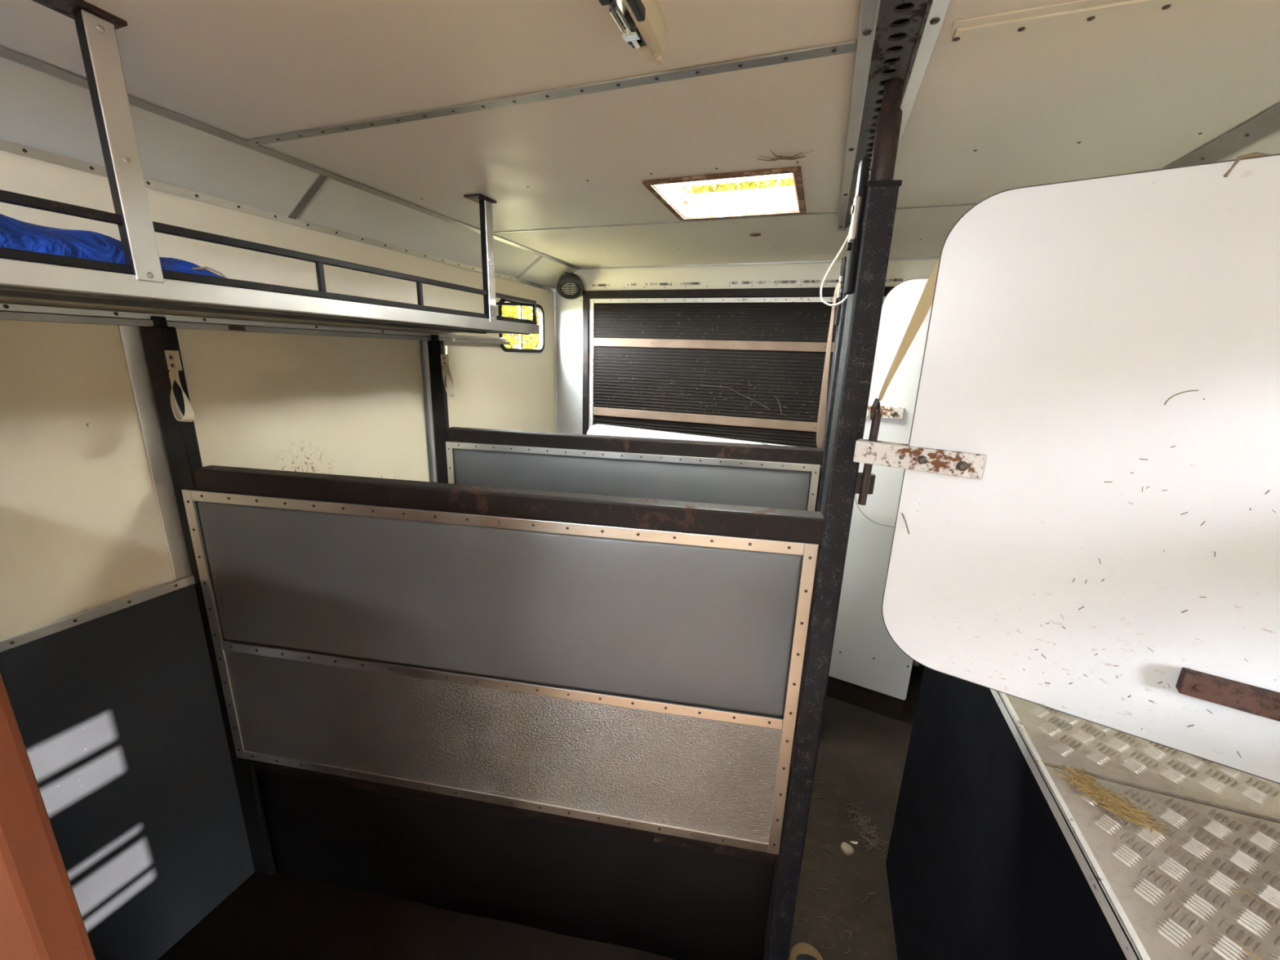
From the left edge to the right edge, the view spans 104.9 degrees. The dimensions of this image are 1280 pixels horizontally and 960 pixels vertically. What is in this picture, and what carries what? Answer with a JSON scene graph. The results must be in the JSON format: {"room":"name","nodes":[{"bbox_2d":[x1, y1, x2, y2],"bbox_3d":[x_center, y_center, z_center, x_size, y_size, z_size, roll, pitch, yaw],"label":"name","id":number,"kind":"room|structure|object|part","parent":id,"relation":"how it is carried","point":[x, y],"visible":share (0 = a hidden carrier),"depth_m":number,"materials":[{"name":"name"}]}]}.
{"room":"horse trailer interior","nodes":[
{"label":"horse trailer interior","id":0,"kind":"room"},
{"bbox_2d":[0,150,555,959],"bbox_3d":[-1.168,0.262,1.389,0.022,1.975,3.825,7,15,19],"label":"wall","id":1,"kind":"structure","parent":0,"point":[118,716],"depth_m":1.25,"materials":[{"name":"plastic"}]},
{"bbox_2d":[0,575,195,652],"bbox_3d":[-1.494,0.466,0.470,0.006,0.023,1.835,7,15,19],"label":"trim","id":2,"kind":"structure","parent":1,"relation":"attached to","point":[13,642],"depth_m":1.12,"materials":[{"name":"metal"}]},
{"bbox_2d":[118,325,191,580],"bbox_3d":[-1.187,-0.056,1.212,0.005,0.642,0.040,7,15,19],"label":"trim","id":3,"kind":"structure","parent":1,"relation":"attached to","point":[131,340],"depth_m":1.20,"materials":[{"name":"metal"}]},
{"bbox_2d":[0,0,539,334],"bbox_3d":[-0.996,-0.527,0.878,0.462,0.403,2.359,7,15,19],"label":"luggage rack","id":4,"kind":"object","parent":1,"relation":"attached to","point":[141,282],"visible":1,"depth_m":0.81,"materials":[{"name":"metal"}]},
{"bbox_3d":[-0.820,-0.686,0.718,0.062,0.006,0.083,7,15,19],"label":"ceiling plate","id":5,"kind":"part","parent":4,"relation":"part of","materials":[{"name":"metal"}]},
{"bbox_2d":[0,213,227,278],"bbox_3d":[-1.101,-0.340,0.632,0.398,0.120,1.163,7,15,19],"label":"blanket","id":6,"kind":"object","parent":4,"relation":"on","point":[15,233],"visible":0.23,"depth_m":0.78,"materials":[{"name":"fabric"}]},
{"bbox_3d":[-0.794,-0.384,0.911,0.012,0.020,0.057,8,16,24],"label":"tie cord","id":7,"kind":"part","parent":6,"relation":"part of","materials":[{"name":"beige fabric"}]},
{"bbox_3d":[-0.807,-0.425,0.829,0.014,0.014,2.353,7,15,19],"label":"rail","id":8,"kind":"part","parent":4,"relation":"part of","materials":[{"name":"grey metal"}]},
{"bbox_3d":[-0.809,-0.353,0.847,0.014,0.014,2.353,7,15,19],"label":"rail","id":9,"kind":"part","parent":4,"relation":"part of","materials":[{"name":"silver metal"}]},
{"bbox_3d":[-0.506,-0.890,1.560,0.062,0.006,0.083,7,15,19],"label":"ceiling plate","id":10,"kind":"part","parent":4,"relation":"part of","materials":[{"name":"metal"}]},
{"bbox_3d":[-0.505,-0.691,1.933,0.206,0.016,0.010,7,15,19],"label":"rail","id":11,"kind":"part","parent":4,"relation":"part of","materials":[{"name":"black metal"}]},
{"bbox_2d":[0,298,544,352],"bbox_3d":[-1.163,-0.449,1.122,0.061,0.259,3.657,7,15,19],"label":"window","id":12,"kind":"structure","parent":1,"relation":"in","point":[540,311],"depth_m":1.29,"materials":[{"name":"black rubber"}]},
{"bbox_3d":[-1.219,-0.328,0.961,0.036,0.030,3.270,7,15,19],"label":"wall rail","id":13,"kind":"part","parent":12,"relation":"part of","materials":[{"name":"silver metal"}]},
{"bbox_2d":[0,138,555,291],"bbox_3d":[-1.139,-0.685,1.131,0.007,0.020,3.795,7,15,19],"label":"trim","id":14,"kind":"structure","parent":1,"relation":"attached to","point":[5,145],"depth_m":1.29,"materials":[{"name":"metal"}]},
{"bbox_2d":[288,174,327,219],"bbox_3d":[-0.952,-0.807,1.407,0.149,0.102,0.022,7,15,19],"label":"trim","id":15,"kind":"structure","parent":1,"relation":"attached to","point":[318,182],"depth_m":1.40,"materials":[{"name":"metal"}]},
{"bbox_2d":[417,340,436,482],"bbox_3d":[-0.879,-0.257,2.038,0.005,0.642,0.040,7,15,19],"label":"trim","id":16,"kind":"structure","parent":1,"relation":"attached to","point":[422,346],"depth_m":2.03,"materials":[{"name":"metal"}]},
{"bbox_2d":[515,256,542,279],"bbox_3d":[-0.557,-1.065,2.466,0.149,0.102,0.022,7,15,19],"label":"trim","id":17,"kind":"structure","parent":1,"relation":"attached to","point":[539,258],"depth_m":2.46,"materials":[{"name":"metal"}]},
{"bbox_2d":[553,288,557,432],"bbox_3d":[-0.523,-0.152,3.097,0.013,1.975,0.020,7,15,19],"label":"trim","id":18,"kind":"structure","parent":1,"relation":"attached to","point":[555,290],"depth_m":2.94,"materials":[{"name":"metal"}]},
{"bbox_2d":[157,671,922,959],"bbox_3d":[-0.071,1.383,1.252,2.480,0.060,3.905,7,15,19],"label":"floor","id":19,"kind":"structure","parent":0,"point":[277,916],"depth_m":1.46,"materials":[{"name":"rubber"}]},
{"bbox_2d":[140,315,824,959],"bbox_3d":[-0.409,0.479,1.246,1.584,1.672,0.060,4,14,9],"label":"wall","id":20,"kind":"structure","parent":19,"relation":"on","point":[576,715],"depth_m":1.22,"materials":[{"name":"grey metal"}]},
{"bbox_2d":[164,350,194,422],"bbox_3d":[-1.079,-0.216,1.144,0.068,0.164,0.043,4,14,9],"label":"loop","id":21,"kind":"object","parent":20,"relation":"attached to","point":[172,357],"visible":1,"depth_m":1.15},
{"bbox_3d":[-1.158,0.438,1.359,0.067,1.650,0.030,4,14,9],"label":"wall post","id":22,"kind":"part","parent":20,"relation":"part of","materials":[{"name":"black metal"}]},
{"bbox_3d":[-0.399,0.295,1.176,1.482,0.399,0.016,4,14,9],"label":"panel","id":23,"kind":"part","parent":20,"relation":"part of","materials":[{"name":"grey metal"}]},
{"bbox_3d":[-0.411,0.675,1.274,1.482,0.342,0.006,4,14,9],"label":"panel","id":24,"kind":"part","parent":20,"relation":"part of","materials":[{"name":"grey metal"}]},
{"bbox_3d":[-0.399,0.889,1.348,1.502,0.032,0.022,4,14,9],"label":"skirt rail","id":25,"kind":"part","parent":20,"relation":"part of","materials":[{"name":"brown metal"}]},
{"bbox_2d":[427,334,823,511],"bbox_3d":[-0.097,0.283,2.053,1.561,1.672,0.060,4,14,9],"label":"wall","id":26,"kind":"structure","parent":19,"relation":"on","point":[754,475],"depth_m":1.94,"materials":[{"name":"grey metal"}]},
{"bbox_3d":[-0.841,0.243,2.164,0.055,1.650,0.030,4,14,9],"label":"wall post","id":27,"kind":"part","parent":26,"relation":"part of","materials":[{"name":"black metal"}]},
{"bbox_2d":[440,354,454,396],"bbox_3d":[-0.763,-0.413,1.950,0.066,0.164,0.041,4,14,9],"label":"loop","id":28,"kind":"object","parent":26,"relation":"attached to","point":[444,357],"visible":1,"depth_m":1.95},
{"bbox_3d":[-0.076,0.106,1.982,1.438,0.389,0.016,4,14,9],"label":"panel","id":29,"kind":"part","parent":26,"relation":"part of","materials":[{"name":"grey metal"}]},
{"bbox_2d":[586,423,913,720],"bbox_3d":[0.456,0.396,2.575,1.808,1.230,0.021,10,16,28],"label":"wall","id":30,"kind":"structure","parent":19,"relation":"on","point":[868,670],"depth_m":2.29,"materials":[{"name":"plastic"}]},
{"bbox_2d":[789,942,822,959],"bbox_3d":[0.458,1.333,1.341,0.094,0.023,0.120,4,14,9],"label":"grip","id":31,"kind":"object","parent":19,"relation":"on","point":[800,951],"visible":1,"depth_m":1.37,"materials":[{"name":"plastic"}]},
{"bbox_2d":[816,256,847,511],"bbox_3d":[0.700,0.141,1.884,0.110,2.081,0.090,4,14,9],"label":"pole","id":32,"kind":"object","parent":19,"relation":"on","point":[840,313],"visible":0.26,"depth_m":1.74,"materials":[{"name":"black metal"}]},
{"bbox_2d":[764,77,903,959],"bbox_3d":[0.399,0.337,1.076,0.110,2.081,0.090,4,14,9],"label":"pole","id":33,"kind":"object","parent":19,"relation":"on","point":[873,208],"visible":0.88,"depth_m":0.96,"materials":[{"name":"black metal"}]},
{"bbox_2d":[800,738,875,953],"bbox_3d":[0.713,1.222,1.837,0.226,0.006,1.997,6,15,16],"label":"hay","id":34,"kind":"object","parent":19,"relation":"on","point":[820,739],"visible":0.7,"depth_m":1.58,"materials":[{"name":"plant"}]},
{"bbox_2d":[840,842,853,856],"bbox_3d":[0.707,1.259,1.680,0.036,0.019,0.043,-8,17,-34],"label":"stone","id":35,"kind":"object","parent":19,"relation":"on","point":[846,848],"visible":1,"depth_m":1.67,"materials":[{"name":"beige stone"}]},
{"bbox_2d":[845,801,888,857],"bbox_3d":[0.812,1.239,1.762,0.120,0.015,0.218,3,14,6],"label":"hay wad","id":36,"kind":"object","parent":19,"relation":"on","point":[864,821],"visible":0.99,"depth_m":1.75,"materials":[{"name":"plant"}]},
{"bbox_2d":[885,666,1279,959],"bbox_3d":[0.799,0.985,0.710,0.505,1.030,1.604,7,15,19],"label":"raised platform","id":37,"kind":"object","parent":19,"relation":"on","point":[991,855],"visible":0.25,"depth_m":0.75,"materials":[{"name":"metal"}]},
{"bbox_2d":[1041,760,1098,802],"bbox_3d":[0.644,0.441,0.725,0.067,0.010,0.070,7,15,19],"label":"tuft","id":38,"kind":"object","parent":37,"relation":"on","point":[1086,777],"visible":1,"depth_m":0.73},
{"bbox_3d":[0.582,0.472,0.666,0.011,0.023,1.604,7,15,19],"label":"edge trim","id":39,"kind":"part","parent":37,"relation":"part of","materials":[{"name":"metal"}]},
{"bbox_2d":[1065,778,1171,834],"bbox_3d":[0.667,0.450,0.689,0.058,0.013,0.109,-8,17,-34],"label":"clump","id":40,"kind":"object","parent":37,"relation":"on","point":[1113,802],"visible":1,"depth_m":0.68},
{"bbox_2d":[1230,888,1262,959],"bbox_3d":[0.703,0.500,0.512,0.208,0.005,0.118,-10,18,-38],"label":"straw","id":41,"kind":"object","parent":37,"relation":"on","point":[1243,949],"visible":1,"depth_m":0.52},
{"bbox_2d":[0,0,1279,267],"bbox_3d":[-0.009,-0.685,0.726,2.070,0.042,3.825,7,15,19],"label":"ceiling","id":42,"kind":"structure","parent":0,"point":[988,117],"depth_m":0.91,"materials":[{"name":"paint"}]},
{"bbox_2d":[0,56,577,288],"bbox_3d":[-1.059,-0.758,1.100,0.161,0.150,3.825,7,15,19],"label":"wall panel","id":43,"kind":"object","parent":42,"relation":"attached to","point":[39,110],"depth_m":1.22,"materials":[{"name":"paint"}]},
{"bbox_2d":[245,40,855,145],"bbox_3d":[-0.307,-0.732,0.963,1.347,0.006,0.025,7,15,19],"label":"trim","id":44,"kind":"structure","parent":42,"relation":"attached to","point":[847,46],"depth_m":0.89,"materials":[{"name":"metal"}]},
{"bbox_2d":[598,0,670,65],"bbox_3d":[-0.045,-0.607,0.571,0.060,0.039,0.442,7,15,19],"label":"recessed light","id":45,"kind":"object","parent":42,"relation":"in","point":[642,24],"visible":1,"depth_m":0.67,"materials":[{"name":"beige plastic"}]},
{"bbox_3d":[-0.052,-0.619,0.547,0.060,0.004,0.400,7,15,19],"label":"plate","id":46,"kind":"part","parent":45,"relation":"part of","materials":[{"name":"beige plastic"}]},
{"bbox_2d":[493,211,838,233],"bbox_3d":[0.005,-0.937,1.799,1.347,0.003,0.010,7,15,19],"label":"trim","id":47,"kind":"structure","parent":42,"relation":"attached to","point":[829,212],"depth_m":1.76,"materials":[{"name":"metal"}]},
{"bbox_2d":[642,166,805,220],"bbox_3d":[0.272,-0.901,1.453,0.448,0.136,0.428,7,15,19],"label":"skylight","id":48,"kind":"object","parent":42,"relation":"in","point":[785,200],"visible":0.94,"depth_m":1.59,"materials":[{"name":"white plastic"}]},
{"bbox_2d":[749,233,760,236],"bbox_3d":[0.446,-0.949,1.905,0.046,0.004,0.042,7,15,19],"label":"plug","id":49,"kind":"object","parent":42,"relation":"attached to","point":[750,234],"visible":1,"depth_m":1.90,"materials":[{"name":"brown plastic"}]},
{"bbox_2d":[758,149,813,161],"bbox_3d":[0.337,-0.756,1.143,0.130,0.009,0.060,7,15,19],"label":"straw spray","id":50,"kind":"object","parent":42,"relation":"attached to","point":[779,157],"visible":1,"depth_m":1.16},
{"bbox_2d":[837,0,951,231],"bbox_3d":[0.424,-0.673,0.850,0.106,0.019,1.940,7,15,19],"label":"ceiling track","id":51,"kind":"object","parent":42,"relation":"attached to","point":[897,38],"visible":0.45,"depth_m":0.77,"materials":[{"name":"metal"}]},
{"bbox_2d":[819,225,850,306],"bbox_3d":[0.647,-0.711,1.595,0.098,0.280,0.015,6,15,15],"label":"loop","id":52,"kind":"object","parent":51,"relation":"hanging from","point":[847,237],"visible":0.56,"depth_m":1.61,"materials":[{"name":"white plastic"}]},
{"bbox_2d":[816,281,844,449],"bbox_3d":[0.658,-0.381,1.687,0.050,0.563,0.025,-2,15,-16],"label":"strap","id":53,"kind":"object","parent":52,"relation":"hanging from","point":[820,432],"visible":0.94,"depth_m":1.70,"materials":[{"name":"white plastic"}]},
{"bbox_2d":[896,203,976,209],"bbox_3d":[1.030,-0.814,1.445,0.610,0.003,0.008,7,15,19],"label":"trim","id":54,"kind":"structure","parent":42,"relation":"attached to","point":[965,204],"depth_m":1.49,"materials":[{"name":"metal"}]},
{"bbox_2d":[951,0,1231,43],"bbox_3d":[0.726,-0.609,0.612,0.597,0.007,0.047,7,15,19],"label":"trim","id":55,"kind":"structure","parent":42,"relation":"attached to","point":[1079,11],"depth_m":0.66,"materials":[{"name":"paint"}]},
{"bbox_2d":[1163,102,1279,168],"bbox_3d":[0.968,-0.533,0.383,0.046,0.025,3.795,7,15,19],"label":"trim","id":56,"kind":"structure","parent":42,"relation":"attached to","point":[1268,122],"depth_m":0.98,"materials":[{"name":"metal"}]},
{"bbox_2d":[1216,128,1279,161],"bbox_3d":[1.041,-0.507,0.378,0.169,0.150,3.825,7,15,19],"label":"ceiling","id":57,"kind":"structure","parent":42,"relation":"attached to","point":[1270,144],"depth_m":0.97,"materials":[{"name":"paint"}]},
{"bbox_2d":[555,258,938,292],"bbox_3d":[0.609,-0.097,2.715,2.480,2.125,0.031,7,15,19],"label":"wall","id":58,"kind":"structure","parent":0,"point":[797,275],"depth_m":2.52,"materials":[{"name":"white paint"}]},
{"bbox_2d":[0,45,581,270],"bbox_3d":[-0.988,-0.774,1.053,0.024,0.009,3.795,7,15,19],"label":"trim","id":59,"kind":"structure","parent":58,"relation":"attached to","point":[6,53],"depth_m":1.15,"materials":[{"name":"metal"}]},
{"bbox_2d":[555,292,582,434],"bbox_3d":[-0.434,-0.135,3.075,0.176,1.957,0.007,7,15,19],"label":"trim","id":60,"kind":"structure","parent":58,"relation":"attached to","point":[569,312],"depth_m":2.93,"materials":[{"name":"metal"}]},
{"bbox_2d":[556,271,583,299],"bbox_3d":[-0.391,-1.100,2.746,0.159,0.167,0.152,7,15,19],"label":"lamp","id":61,"kind":"object","parent":58,"relation":"attached to","point":[570,286],"visible":0.94,"depth_m":2.72,"materials":[{"name":"black plastic"}]},
{"bbox_2d":[559,281,581,297],"bbox_3d":[-0.389,-1.060,2.738,0.117,0.078,0.106,7,15,19],"label":"grille","id":62,"kind":"object","parent":61,"relation":"attached to","point":[566,289],"depth_m":2.74,"materials":[{"name":"black plastic"}]},
{"bbox_2d":[582,286,924,676],"bbox_3d":[0.605,-0.015,2.725,2.028,1.962,0.052,7,15,19],"label":"ramp","id":63,"kind":"object","parent":58,"relation":"attached to","point":[744,364],"visible":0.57,"depth_m":2.65,"materials":[{"name":"brown metal"}]},
{"bbox_2d":[579,257,939,269],"bbox_3d":[0.634,-1.079,2.448,2.400,0.008,0.006,7,15,19],"label":"trim","id":64,"kind":"structure","parent":58,"relation":"attached to","point":[919,258],"depth_m":2.48,"materials":[{"name":"metal"}]},
{"bbox_3d":[1.107,0.534,0.606,0.040,1.975,3.825,7,15,19],"label":"wall","id":65,"kind":"structure","parent":0,"visible":0},
{"bbox_2d":[854,277,932,527],"bbox_3d":[1.032,-0.194,1.484,0.816,0.800,0.042,12,17,34],"label":"panel","id":66,"kind":"object","parent":65,"relation":"attached to","point":[897,405],"visible":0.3,"depth_m":1.60,"materials":[{"name":"white plastic"}]},
{"bbox_2d":[853,153,1279,784],"bbox_3d":[0.734,0.000,0.685,0.816,0.800,0.042,12,17,34],"label":"panel","id":67,"kind":"object","parent":65,"relation":"attached to","point":[1087,525],"visible":1,"depth_m":0.72,"materials":[{"name":"white plastic"}]},
{"bbox_2d":[870,257,939,419],"bbox_3d":[0.484,-0.263,0.882,0.126,0.319,0.033,-1,15,-13],"label":"strap","id":68,"kind":"object","parent":67,"relation":"attached to","point":[925,302],"visible":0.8,"depth_m":0.89,"materials":[{"name":"fabric"}]},
{"bbox_2d":[1222,151,1271,177],"bbox_3d":[0.738,-0.383,0.596,0.040,0.024,0.005,9,16,25],"label":"twig","id":69,"kind":"object","parent":67,"relation":"attached to","point":[1252,154],"visible":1,"depth_m":0.59,"materials":[{"name":"plant"}]},
{"bbox_3d":[-0.490,1.629,0.086,2.380,0.012,1.300,7,15,19],"label":"floor","id":70,"kind":"structure","parent":0,"visible":0},
{"bbox_2d":[0,671,96,959],"bbox_3d":[-0.955,0.681,0.674,0.882,1.530,0.040,7,15,19],"label":"door","id":71,"kind":"structure","parent":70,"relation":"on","point":[41,918],"depth_m":0.43,"materials":[{"name":"orange paint"}]},
{"label":"outside","id":72,"kind":"structure","parent":0,"visible":0},
{"bbox_3d":[3.325,0.348,9.790,120.000,0.060,140.000,7,15,19],"label":"ground","id":73,"kind":"structure","parent":72,"visible":0},
{"bbox_2d":[501,302,538,349],"bbox_3d":[-2.947,-4.856,11.514,6.090,8.793,6.119,7,15,19],"label":"autumn tree","id":74,"kind":"object","parent":73,"relation":"on","point":[510,311],"visible":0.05,"depth_m":10.11,"materials":[{"name":"yellow plant"}]},
{"bbox_2d":[677,173,794,194],"bbox_3d":[2.763,-6.610,13.809,4.479,11.409,4.537,7,15,19],"label":"autumn tree","id":75,"kind":"object","parent":73,"relation":"on","point":[753,182],"visible":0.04,"depth_m":12.30,"materials":[{"name":"yellow plant"}]}
]}

